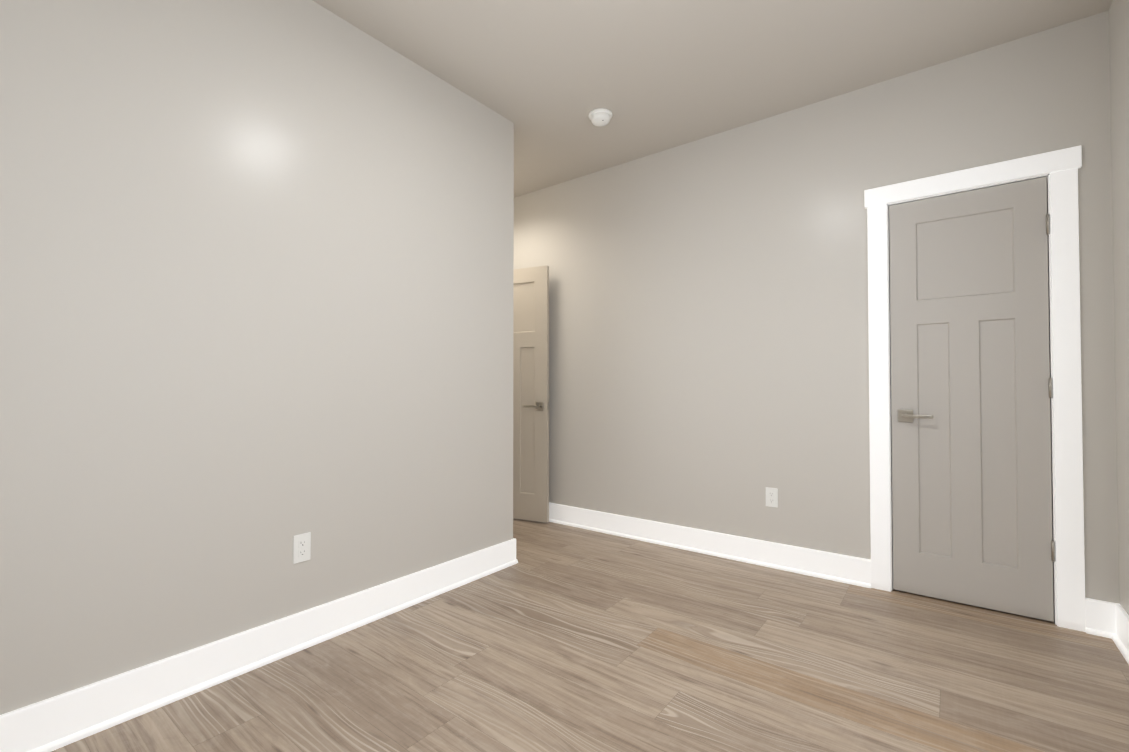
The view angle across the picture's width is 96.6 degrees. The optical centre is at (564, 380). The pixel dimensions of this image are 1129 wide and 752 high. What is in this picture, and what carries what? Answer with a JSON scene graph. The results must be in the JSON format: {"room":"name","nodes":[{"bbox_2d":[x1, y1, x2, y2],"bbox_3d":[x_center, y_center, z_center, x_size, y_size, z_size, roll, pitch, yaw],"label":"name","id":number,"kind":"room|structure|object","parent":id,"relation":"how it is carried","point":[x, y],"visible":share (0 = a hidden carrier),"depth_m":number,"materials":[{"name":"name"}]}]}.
{"room":"empty bedroom","nodes":[
{"label":"empty bedroom","id":0,"kind":"room"},
{"bbox_2d":[0,0,513,714],"bbox_3d":[-1.555,-0.254,2.337,1.030,2.720,2.730,-1,-1,37],"label":"wall","id":1,"kind":"structure","parent":0,"point":[256,286],"depth_m":1.88,"materials":[{"name":"grey paint"}]},
{"bbox_2d":[0,538,517,751],"bbox_3d":[-1.080,1.029,2.064,0.030,0.145,2.610,-1,-1,37],"label":"baseboard","id":2,"kind":"structure","parent":1,"relation":"attached to","point":[58,722],"depth_m":1.83,"materials":[{"name":"white wood"}]},
{"bbox_2d":[293,532,310,563],"bbox_3d":[-1.085,0.694,2.080,0.008,0.115,0.070,-1,-1,37],"label":"outlet","id":3,"kind":"object","parent":1,"relation":"attached to","point":[301,547],"visible":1,"depth_m":2.08,"materials":[{"name":"white plastic"}]},
{"bbox_2d":[51,518,1128,751],"bbox_3d":[0.102,1.135,2.252,3.975,0.060,4.650,-1,-1,37],"label":"floor","id":4,"kind":"structure","parent":0,"point":[561,638],"depth_m":1.87,"materials":[{"name":"laminate"}]},
{"bbox_2d":[312,0,1112,197],"bbox_3d":[0.102,-1.655,2.299,3.975,0.080,4.650,-1,-1,37],"label":"ceiling","id":5,"kind":"structure","parent":0,"point":[545,77],"depth_m":2.47,"materials":[{"name":"beige paint"}]},
{"bbox_2d":[588,108,612,125],"bbox_3d":[0.217,-1.576,3.035,0.145,0.054,0.145,-1,-1,37],"label":"smoke detector","id":6,"kind":"object","parent":5,"relation":"attached to","point":[600,116],"visible":1,"depth_m":3.00,"materials":[{"name":"white plastic"}]},
{"bbox_2d":[514,10,1119,603],"bbox_3d":[0.933,-0.237,3.358,3.975,2.720,0.120,-1,-1,37],"label":"wall","id":7,"kind":"structure","parent":0,"point":[708,340],"depth_m":3.03,"materials":[{"name":"grey paint"}]},
{"bbox_2d":[549,502,870,587],"bbox_3d":[0.525,1.054,3.555,2.821,0.145,0.030,-1,-1,37],"label":"baseboard","id":8,"kind":"structure","parent":7,"relation":"attached to","point":[847,569],"depth_m":3.17,"materials":[{"name":"white wood"}]},
{"bbox_2d":[766,487,777,507],"bbox_3d":[1.245,0.705,3.022,0.070,0.115,0.008,-1,-1,37],"label":"outlet","id":9,"kind":"object","parent":7,"relation":"attached to","point":[771,497],"visible":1,"depth_m":3.02,"materials":[{"name":"white plastic"}]},
{"bbox_2d":[889,177,1054,621],"bbox_3d":[1.988,0.083,2.493,0.620,2.032,0.139,-1,-1,37],"label":"closet door","id":10,"kind":"structure","parent":7,"relation":"in","point":[971,388],"depth_m":2.46,"materials":[{"name":"grey paint"}]},
{"bbox_2d":[864,145,1085,631],"bbox_3d":[2.010,0.077,2.526,0.654,2.064,0.121,-1,-1,37],"label":"door frame","id":11,"kind":"structure","parent":7,"relation":"attached to","point":[1051,400],"depth_m":2.33,"materials":[{"name":"white wood"}]},
{"bbox_2d":[1109,0,1128,614],"bbox_3d":[1.321,-0.281,0.698,0.120,2.720,3.630,-1,-1,37],"label":"wall","id":12,"kind":"structure","parent":0,"point":[1119,50],"depth_m":2.08,"materials":[{"name":"grey paint"}]},
{"bbox_2d":[1096,600,1128,663],"bbox_3d":[1.292,1.008,0.774,0.045,0.145,3.510,-1,-1,37],"label":"baseboard","id":13,"kind":"structure","parent":12,"relation":"attached to","point":[1112,621],"depth_m":2.15,"materials":[{"name":"white wood"}]},
{"bbox_3d":[-0.907,-0.224,4.127,0.120,2.720,0.900,-1,-1,37],"label":"wall","id":14,"kind":"structure","parent":0,"visible":0},
{"bbox_2d":[513,266,548,522],"bbox_3d":[-0.408,0.108,4.120,0.620,2.032,0.139,0,-1,25],"label":"hall door","id":15,"kind":"structure","parent":14,"relation":"in","point":[530,393],"depth_m":4.04,"materials":[{"name":"beige paint"}]}
]}

